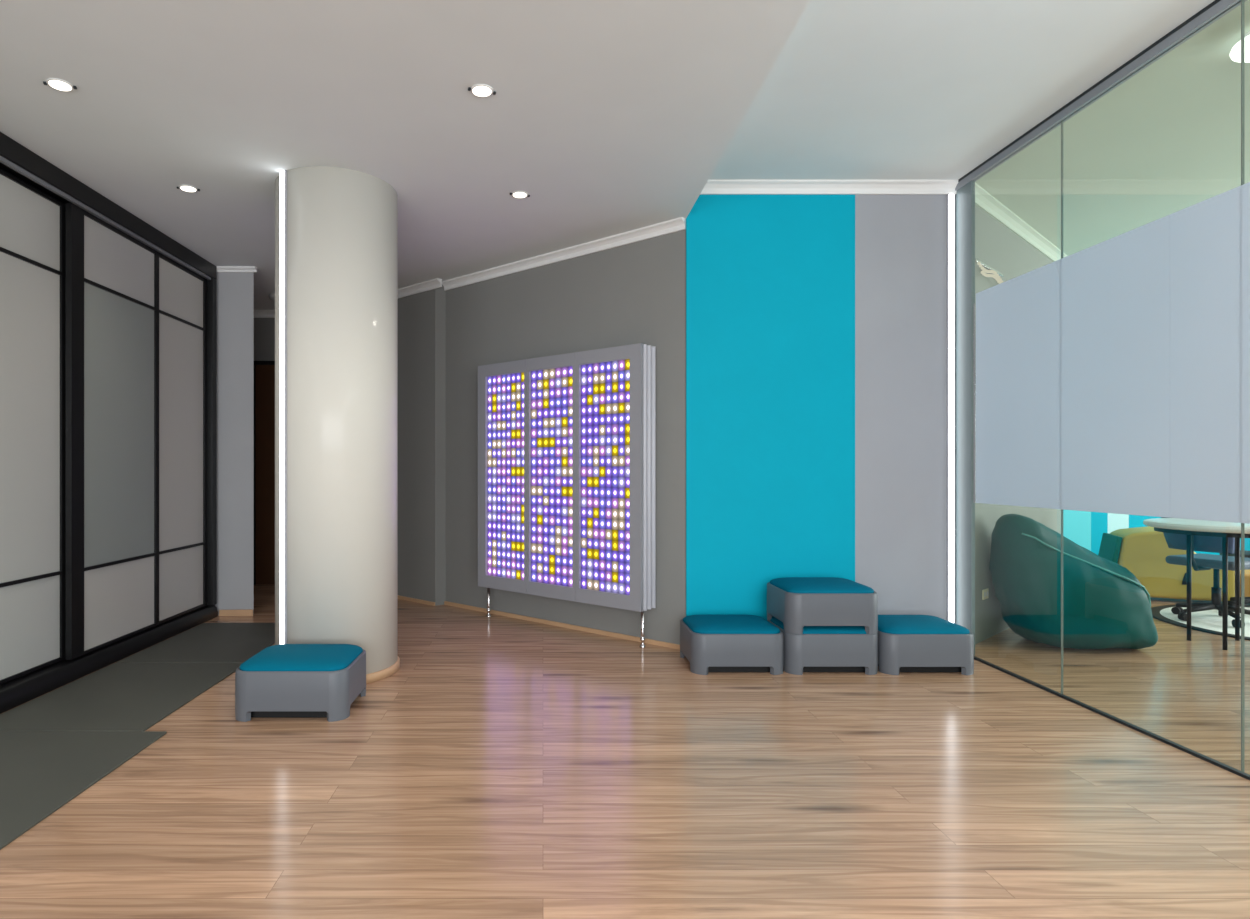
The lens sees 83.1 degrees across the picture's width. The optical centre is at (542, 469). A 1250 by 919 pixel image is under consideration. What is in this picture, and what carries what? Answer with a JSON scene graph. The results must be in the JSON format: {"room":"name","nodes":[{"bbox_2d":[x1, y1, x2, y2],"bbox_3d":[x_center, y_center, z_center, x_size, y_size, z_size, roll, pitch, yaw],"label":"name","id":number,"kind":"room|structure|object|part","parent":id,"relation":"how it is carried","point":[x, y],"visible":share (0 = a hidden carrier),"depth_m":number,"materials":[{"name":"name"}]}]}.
{"room":"office lobby","nodes":[
{"label":"office lobby","id":0,"kind":"room"},
{"bbox_2d":[215,272,274,614],"bbox_3d":[-3.050,-0.235,6.620,2.900,2.870,1.720,0,0,0],"label":"wall","id":1,"kind":"structure","parent":0,"point":[235,290],"depth_m":5.78,"materials":[{"name":"grey paint"}]},
{"bbox_2d":[219,609,252,615],"bbox_3d":[-2.525,1.175,5.763,0.271,0.050,0.014,0,0,-3],"label":"baseboard","id":2,"kind":"structure","parent":1,"relation":"attached to","point":[240,612],"depth_m":5.76,"materials":[{"name":"brown wood"}]},
{"bbox_2d":[216,266,256,272],"bbox_3d":[-2.880,-1.650,5.750,1.041,0.040,0.040,0,0,-1],"label":"trim","id":3,"kind":"structure","parent":1,"relation":"attached to","point":[241,269],"depth_m":5.75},
{"bbox_2d":[254,361,274,584],"bbox_3d":[-2.605,0.030,7.334,0.910,2.340,0.048,0,0,0],"label":"door","id":4,"kind":"structure","parent":1,"relation":"in","point":[264,371],"depth_m":7.33,"materials":[{"name":"brown wood"}]},
{"bbox_2d":[254,310,274,317],"bbox_3d":[-3.050,-1.635,7.330,2.700,0.070,0.060,0,0,0],"label":"trim","id":5,"kind":"structure","parent":1,"relation":"attached to","point":[257,313],"depth_m":7.34,"materials":[{"name":"white paint"}]},
{"bbox_2d":[275,166,397,673],"bbox_3d":[-1.232,-0.235,4.200,0.704,2.870,0.704,0,0,0],"label":"column","id":6,"kind":"structure","parent":0,"point":[342,223],"depth_m":3.89,"materials":[{"name":"paint"}]},
{"bbox_2d":[279,170,286,643],"bbox_3d":[-1.457,-0.265,3.911,0.056,2.810,0.024,0,0,38],"label":"light strip","id":7,"kind":"object","parent":6,"relation":"attached to","point":[282,174],"visible":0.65,"depth_m":3.90,"materials":[{"name":"white plastic"}]},
{"bbox_2d":[280,171,283,643],"bbox_3d":[-1.461,-0.265,3.906,0.040,2.802,0.012,0,0,38],"label":"diffuser","id":8,"kind":"object","parent":7,"relation":"attached to","point":[281,172],"depth_m":3.90,"materials":[{"name":"white plastic"}]},
{"bbox_2d":[366,657,399,683],"bbox_3d":[-1.232,1.175,4.200,0.730,0.050,0.730,0,0,0],"label":"baseboard","id":9,"kind":"structure","parent":6,"relation":"attached to","point":[382,674],"depth_m":4.02,"materials":[{"name":"brown wood"}]},
{"bbox_2d":[0,0,809,309],"bbox_3d":[-1.774,-1.835,2.200,5.451,0.330,11.600,0,0,0],"label":"ceiling","id":10,"kind":"structure","parent":0,"point":[614,117],"depth_m":3.21,"materials":[{"name":"paint"}]},
{"bbox_2d":[43,78,76,91],"bbox_3d":[-2.090,-1.663,3.030,0.102,0.011,0.102,0,0,31],"label":"recessed light","id":11,"kind":"object","parent":10,"relation":"in","point":[58,84],"visible":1,"depth_m":3.02,"materials":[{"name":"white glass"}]},
{"bbox_2d":[177,185,199,191],"bbox_3d":[-2.100,-1.663,4.145,0.102,0.011,0.102,0,0,31],"label":"recessed light","id":12,"kind":"object","parent":10,"relation":"in","point":[188,188],"visible":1,"depth_m":4.13,"materials":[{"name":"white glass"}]},
{"bbox_2d":[269,293,274,302],"bbox_3d":[-2.460,-1.630,6.750,0.340,0.080,0.340,0,0,0],"label":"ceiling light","id":13,"kind":"object","parent":10,"relation":"attached to","point":[272,295],"visible":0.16,"depth_m":6.63,"materials":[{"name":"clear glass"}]},
{"bbox_2d":[468,84,495,96],"bbox_3d":[-0.268,-1.663,3.076,0.102,0.011,0.102,0,0,31],"label":"recessed light","id":14,"kind":"object","parent":10,"relation":"in","point":[479,90],"visible":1,"depth_m":3.06,"materials":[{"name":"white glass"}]},
{"bbox_2d":[510,191,529,197],"bbox_3d":[-0.140,-1.663,4.236,0.102,0.011,0.102,0,0,31],"label":"recessed light","id":15,"kind":"object","parent":10,"relation":"in","point":[517,194],"visible":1,"depth_m":4.22,"materials":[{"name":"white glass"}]},
{"bbox_2d":[398,285,444,605],"bbox_3d":[-1.405,-0.235,6.652,1.330,2.870,0.100,0,0,41],"label":"wall","id":16,"kind":"structure","parent":0,"point":[421,316],"depth_m":6.31,"materials":[{"name":"grey paint"}]},
{"bbox_2d":[398,595,434,605],"bbox_3d":[-1.450,1.185,6.616,1.310,0.030,0.014,0,0,41],"label":"baseboard","id":17,"kind":"structure","parent":16,"relation":"attached to","point":[399,596],"depth_m":6.34,"materials":[{"name":"brown wood"}]},
{"bbox_2d":[398,278,441,297],"bbox_3d":[-1.430,-1.636,6.571,1.400,0.068,0.055,0,0,41],"label":"trim","id":18,"kind":"structure","parent":16,"relation":"attached to","point":[435,283],"depth_m":6.28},
{"bbox_2d":[445,229,685,644],"bbox_3d":[-0.411,-0.235,5.950,3.750,2.870,0.150,0,0,41],"label":"wall","id":19,"kind":"structure","parent":0,"point":[632,293],"depth_m":5.26,"materials":[{"name":"grey paint"}]},
{"bbox_2d":[444,601,679,649],"bbox_3d":[0.028,1.185,5.457,2.400,0.030,0.014,0,0,41],"label":"baseboard","id":20,"kind":"structure","parent":19,"relation":"attached to","point":[554,623],"depth_m":5.30,"materials":[{"name":"brown wood"}]},
{"bbox_2d":[442,217,685,290],"bbox_3d":[0.022,-1.636,5.436,2.420,0.068,0.055,0,0,41],"label":"trim","id":21,"kind":"structure","parent":19,"relation":"attached to","point":[678,224],"depth_m":5.25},
{"bbox_2d":[0,585,1249,918],"bbox_3d":[1.950,1.250,2.200,12.900,0.100,11.600,0,0,0],"label":"floor","id":22,"kind":"structure","parent":0,"point":[507,767],"depth_m":2.53,"materials":[{"name":"brown wood"}]},
{"bbox_2d":[0,731,166,849],"bbox_3d":[-2.179,1.194,2.244,0.933,0.010,1.887,0,0,0],"label":"floor mat","id":23,"kind":"object","parent":22,"relation":"on","point":[41,772],"visible":1,"depth_m":2.82,"materials":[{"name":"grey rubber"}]},
{"bbox_2d":[0,132,217,713],"bbox_3d":[-2.996,-0.234,3.467,0.672,2.869,4.535,0,0,0],"label":"wardrobe","id":24,"kind":"object","parent":22,"relation":"on","point":[108,322],"visible":1,"depth_m":4.25,"materials":[{"name":"grey metal"}]},
{"bbox_3d":[-2.778,-1.323,3.320,0.018,0.377,1.384,0,0,0],"label":"door panel","id":25,"kind":"part","parent":24,"relation":"part of","materials":[{"name":"grey glass"}]},
{"bbox_3d":[-2.778,-0.269,3.320,0.018,1.695,1.384,0,0,0],"label":"door panel","id":26,"kind":"part","parent":24,"relation":"part of","materials":[{"name":"grey glass"}]},
{"bbox_3d":[-2.778,0.835,3.320,0.018,0.476,1.384,0,0,0],"label":"door panel","id":27,"kind":"part","parent":24,"relation":"part of","materials":[{"name":"grey glass"}]},
{"bbox_3d":[-3.002,-1.612,3.467,0.660,0.114,4.535,0,0,0],"label":"rail","id":28,"kind":"part","parent":24,"relation":"part of","materials":[{"name":"black metal"}]},
{"bbox_3d":[-2.724,-0.222,4.473,0.035,2.623,0.905,0,0,0],"label":"door","id":29,"kind":"part","parent":24,"relation":"part of","materials":[{"name":"grey glass"}]},
{"bbox_3d":[-2.728,-1.323,4.513,0.018,0.377,0.769,0,0,0],"label":"door panel","id":30,"kind":"part","parent":24,"relation":"part of","materials":[{"name":"grey glass"}]},
{"bbox_3d":[-2.728,-0.269,4.513,0.018,1.695,0.769,0,0,0],"label":"door panel","id":31,"kind":"part","parent":24,"relation":"part of","materials":[{"name":"grey glass"}]},
{"bbox_3d":[-2.728,0.835,4.513,0.018,0.476,0.769,0,0,0],"label":"door panel","id":32,"kind":"part","parent":24,"relation":"part of","materials":[{"name":"grey glass"}]},
{"bbox_3d":[-2.733,-1.323,5.279,0.018,0.377,0.667,0,0,0],"label":"door panel","id":33,"kind":"part","parent":24,"relation":"part of","materials":[{"name":"grey glass"}]},
{"bbox_3d":[-2.733,-0.269,5.279,0.018,1.695,0.667,0,0,0],"label":"door panel","id":34,"kind":"part","parent":24,"relation":"part of","materials":[{"name":"grey glass"}]},
{"bbox_3d":[-2.733,0.835,5.279,0.018,0.476,0.667,0,0,0],"label":"door panel","id":35,"kind":"part","parent":24,"relation":"part of","materials":[{"name":"grey glass"}]},
{"bbox_3d":[-2.729,-0.222,5.293,0.035,2.623,0.735,0,0,0],"label":"door","id":36,"kind":"part","parent":24,"relation":"part of","materials":[{"name":"white glass"}]},
{"bbox_2d":[0,663,241,730],"bbox_3d":[-2.236,1.195,3.760,0.817,0.010,1.125,0,0,0],"label":"floor mat","id":37,"kind":"object","parent":22,"relation":"on","point":[116,696],"visible":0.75,"depth_m":3.66,"materials":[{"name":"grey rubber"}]},
{"bbox_2d":[116,623,274,662],"bbox_3d":[-2.250,1.195,4.897,0.790,0.010,1.126,0,0,0],"label":"floor mat","id":38,"kind":"object","parent":22,"relation":"on","point":[205,642],"visible":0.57,"depth_m":4.75,"materials":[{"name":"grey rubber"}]},
{"bbox_2d":[235,644,365,721],"bbox_3d":[-1.218,1.058,3.567,0.552,0.284,0.465,0,0,0],"label":"stool","id":39,"kind":"object","parent":22,"relation":"on","point":[281,680],"visible":1,"depth_m":3.35,"materials":[{"name":"grey plastic"}]},
{"bbox_2d":[239,644,362,670],"bbox_3d":[-1.218,0.945,3.567,0.524,0.058,0.437,0,0,0],"label":"cushion","id":40,"kind":"object","parent":39,"relation":"on","point":[281,657],"depth_m":3.45,"materials":[{"name":"teal fabric"}]},
{"bbox_2d":[478,343,655,647],"bbox_3d":[0.125,0.177,5.242,1.580,2.045,0.184,0,0,41],"label":"light panel","id":41,"kind":"object","parent":22,"relation":"on","point":[567,442],"visible":1,"depth_m":5.08,"materials":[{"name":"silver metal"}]},
{"bbox_3d":[-0.443,1.071,5.717,0.046,0.258,0.046,0,0,41],"label":"leg","id":42,"kind":"part","parent":41,"relation":"part of","materials":[{"name":"silver metal"}]},
{"bbox_3d":[0.675,1.071,4.739,0.046,0.258,0.046,0,0,41],"label":"leg","id":43,"kind":"part","parent":41,"relation":"part of","materials":[{"name":"silver metal"}]},
{"bbox_2d":[680,615,783,674],"bbox_3d":[1.154,1.058,4.327,0.552,0.284,0.465,0,0,0],"label":"stool","id":44,"kind":"object","parent":22,"relation":"on","point":[710,643],"visible":1,"depth_m":4.11,"materials":[{"name":"grey plastic"}]},
{"bbox_2d":[683,615,779,633],"bbox_3d":[1.154,0.945,4.327,0.524,0.058,0.437,0,0,0],"label":"cushion","id":45,"kind":"object","parent":44,"relation":"on","point":[692,624],"depth_m":4.20,"materials":[{"name":"teal fabric"}]},
{"bbox_2d":[767,616,877,674],"bbox_3d":[1.712,1.058,4.327,0.552,0.284,0.465,0,0,0],"label":"stool","id":46,"kind":"object","parent":22,"relation":"on","point":[819,648],"visible":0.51,"depth_m":4.10,"materials":[{"name":"grey plastic"}]},
{"bbox_2d":[770,616,866,633],"bbox_3d":[1.712,0.945,4.327,0.524,0.058,0.437,0,0,0],"label":"cushion","id":47,"kind":"object","parent":46,"relation":"on","point":[806,629],"depth_m":4.13,"materials":[{"name":"teal fabric"}]},
{"bbox_2d":[767,577,877,633],"bbox_3d":[1.712,0.820,4.327,0.552,0.284,0.465,0,0,0],"label":"stool","id":48,"kind":"object","parent":46,"relation":"on","point":[798,602],"visible":0.99,"depth_m":4.10,"materials":[{"name":"grey plastic"}]},
{"bbox_2d":[770,577,873,592],"bbox_3d":[1.712,0.707,4.327,0.524,0.058,0.437,0,0,0],"label":"cushion","id":49,"kind":"object","parent":48,"relation":"on","point":[787,584],"depth_m":4.19,"materials":[{"name":"teal fabric"}]},
{"bbox_2d":[877,615,973,674],"bbox_3d":[2.276,1.058,4.322,0.552,0.284,0.465,0,0,0],"label":"stool","id":50,"kind":"object","parent":22,"relation":"on","point":[906,643],"visible":0.83,"depth_m":4.10,"materials":[{"name":"grey plastic"}]},
{"bbox_2d":[878,615,969,633],"bbox_3d":[2.276,0.945,4.322,0.524,0.058,0.437,0,0,0],"label":"cushion","id":51,"kind":"object","parent":50,"relation":"on","point":[887,624],"depth_m":4.17,"materials":[{"name":"teal fabric"}]},
{"bbox_2d":[989,514,1157,648],"bbox_3d":[3.576,0.756,4.852,0.943,0.911,0.726,0,0,0],"label":"bean bag","id":52,"kind":"object","parent":22,"relation":"on","point":[1105,605],"visible":0.99,"depth_m":4.58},
{"bbox_2d":[1098,526,1249,600],"bbox_3d":[6.103,0.855,6.407,1.545,0.630,0.510,0,0,26],"label":"sofa","id":53,"kind":"object","parent":22,"relation":"on","point":[1143,551],"visible":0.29,"depth_m":6.38,"materials":[{"name":"yellow fabric"}]},
{"bbox_3d":[5.446,0.889,6.729,0.082,0.537,0.480,0,0,26],"label":"panel","id":54,"kind":"part","parent":53,"relation":"part of","materials":[{"name":"green fabric"}]},
{"bbox_3d":[5.773,0.975,6.287,0.055,0.110,0.008,0,0,26],"label":"handle","id":55,"kind":"part","parent":53,"relation":"part of","materials":[{"name":"teal fabric"}]},
{"bbox_2d":[1143,518,1249,649],"bbox_3d":[4.720,0.779,4.800,0.920,0.842,0.920,0,0,0],"label":"side table","id":56,"kind":"object","parent":22,"relation":"on","point":[1189,527],"visible":0.93,"depth_m":4.74,"materials":[{"name":"white laminate"}]},
{"bbox_3d":[4.550,0.817,4.930,0.027,0.766,0.027,0,0,0],"label":"leg","id":57,"kind":"part","parent":56,"relation":"part of","materials":[{"name":"black metal"}]},
{"bbox_3d":[4.550,0.817,4.670,0.027,0.766,0.027,0,0,0],"label":"leg","id":58,"kind":"part","parent":56,"relation":"part of","materials":[{"name":"black metal"}]},
{"bbox_3d":[4.890,0.817,4.930,0.027,0.766,0.027,0,0,0],"label":"leg","id":59,"kind":"part","parent":56,"relation":"part of","materials":[{"name":"black metal"}]},
{"bbox_2d":[1151,605,1249,639],"bbox_3d":[5.780,1.194,5.320,1.800,0.010,1.800,0,0,0],"label":"rug","id":60,"kind":"object","parent":22,"relation":"on","point":[1208,621],"visible":0.63,"depth_m":5.54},
{"bbox_2d":[1161,517,1249,627],"bbox_3d":[5.287,0.679,5.539,0.625,1.020,0.541,0,0,-20],"label":"swivel chair","id":61,"kind":"object","parent":60,"relation":"on","point":[1200,561],"visible":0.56,"depth_m":5.49,"materials":[{"name":"fabric"}]},
{"bbox_3d":[5.271,1.093,5.666,0.048,0.074,0.236,0,0,-20],"label":"arm","id":62,"kind":"part","parent":61,"relation":"part of"},
{"bbox_3d":[5.077,0.399,5.441,0.136,0.460,0.460,0,0,-20],"label":"backrest","id":63,"kind":"part","parent":61,"relation":"part of","materials":[{"name":"blue"}]},
{"bbox_3d":[5.176,1.093,5.531,0.236,0.074,0.048,0,0,1],"label":"arm","id":64,"kind":"part","parent":61,"relation":"part of"},
{"bbox_3d":[5.320,0.724,5.530,0.460,0.070,0.460,0,0,-20],"label":"seat","id":65,"kind":"part","parent":61,"relation":"part of","materials":[{"name":"fabric"}]},
{"bbox_3d":[5.275,1.093,5.393,0.047,0.074,0.236,0,0,19],"label":"arm","id":66,"kind":"part","parent":61,"relation":"part of"},
{"bbox_3d":[5.436,1.093,5.444,0.236,0.074,0.048,0,0,37],"label":"arm","id":67,"kind":"part","parent":61,"relation":"part of"},
{"bbox_2d":[1220,550,1249,606],"bbox_3d":[5.984,0.679,5.758,0.625,1.020,0.541,0,0,31],"label":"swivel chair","id":68,"kind":"object","parent":60,"relation":"on","point":[1231,602],"visible":0.26,"depth_m":5.83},
{"bbox_3d":[5.970,0.724,5.790,0.460,0.070,0.460,0,0,31],"label":"seat","id":69,"kind":"part","parent":68,"relation":"part of","materials":[{"name":"fabric"}]},
{"bbox_3d":[5.829,1.093,5.821,0.236,0.074,0.048,0,0,12],"label":"arm","id":70,"kind":"part","parent":68,"relation":"part of"},
{"bbox_3d":[5.963,1.093,5.934,0.048,0.074,0.236,0,0,-2],"label":"arm","id":71,"kind":"part","parent":68,"relation":"part of"},
{"bbox_2d":[686,195,946,619],"bbox_3d":[1.875,-0.350,4.715,1.848,3.100,0.150,0,0,0],"label":"wall","id":72,"kind":"structure","parent":0,"point":[816,325],"depth_m":4.64,"materials":[{"name":"teal paint"}]},
{"bbox_2d":[700,180,957,194],"bbox_3d":[1.847,-1.863,4.610,1.793,0.075,0.060,0,0,0],"label":"trim","id":73,"kind":"structure","parent":72,"relation":"attached to","point":[712,187],"depth_m":4.62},
{"bbox_2d":[947,194,954,622],"bbox_3d":[2.700,-0.333,4.627,0.050,2.985,0.024,0,0,0],"label":"light strip","id":74,"kind":"object","parent":72,"relation":"attached to","point":[950,197],"visible":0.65,"depth_m":4.62,"materials":[{"name":"white plastic"}]},
{"bbox_2d":[949,194,953,622],"bbox_3d":[2.700,-0.333,4.620,0.034,2.977,0.012,0,0,0],"label":"diffuser","id":75,"kind":"object","parent":74,"relation":"attached to","point":[951,196],"depth_m":4.62,"materials":[{"name":"white plastic"}]},
{"bbox_2d":[708,0,1249,255],"bbox_3d":[4.676,-1.950,2.200,7.448,0.100,11.600,0,0,0],"label":"ceiling","id":76,"kind":"structure","parent":0,"point":[858,89],"depth_m":3.67,"materials":[{"name":"paint"}]},
{"bbox_2d":[1229,31,1249,62],"bbox_3d":[3.170,-1.860,3.030,0.284,0.080,0.284,0,0,0],"label":"ceiling light","id":77,"kind":"object","parent":76,"relation":"attached to","point":[1235,54],"visible":0.78,"depth_m":3.08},
{"bbox_2d":[975,205,1060,643],"bbox_3d":[3.978,-0.350,5.957,0.791,3.100,3.509,0,0,32],"label":"wall","id":78,"kind":"structure","parent":0,"point":[997,246],"depth_m":5.01,"materials":[{"name":"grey paint"}]},
{"bbox_2d":[982,588,988,599],"bbox_3d":[3.121,0.875,4.936,0.110,0.070,0.011,0,0,-41],"label":"power outlet","id":79,"kind":"object","parent":78,"relation":"attached to","point":[985,593],"visible":1,"depth_m":4.92,"materials":[{"name":"beige plastic"}]},
{"bbox_2d":[975,259,1003,283],"bbox_3d":[3.189,-1.373,4.963,0.591,0.145,0.060,0,0,-41],"label":"wall lamp","id":80,"kind":"object","parent":78,"relation":"attached to","point":[996,275],"visible":0.7,"depth_m":4.91,"materials":[{"name":"silver metal"}]},
{"bbox_2d":[975,183,1066,261],"bbox_3d":[3.758,-1.863,5.462,2.562,0.075,0.065,0,0,-41],"label":"trim","id":81,"kind":"structure","parent":78,"relation":"attached to","point":[984,200],"depth_m":5.29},
{"bbox_2d":[955,0,1249,779],"bbox_3d":[2.742,-0.350,0.620,0.048,3.100,8.039,0,0,0],"label":"wall","id":82,"kind":"structure","parent":0,"point":[1113,374],"depth_m":3.34,"materials":[{"name":"glass"}]},
{"bbox_3d":[2.744,-1.873,0.620,0.044,0.055,8.039,0,0,0],"label":"rail","id":83,"kind":"part","parent":82,"relation":"part of","materials":[{"name":"metal"}]},
{"bbox_3d":[2.744,1.194,0.620,0.024,0.012,8.039,0,0,0],"label":"rail","id":84,"kind":"part","parent":82,"relation":"part of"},
{"bbox_2d":[1063,510,1249,554],"bbox_3d":[6.530,-0.350,7.675,3.740,3.100,0.150,0,0,0],"label":"wall","id":85,"kind":"structure","parent":0,"point":[1086,529],"depth_m":7.60,"materials":[{"name":"paint"}]}
]}

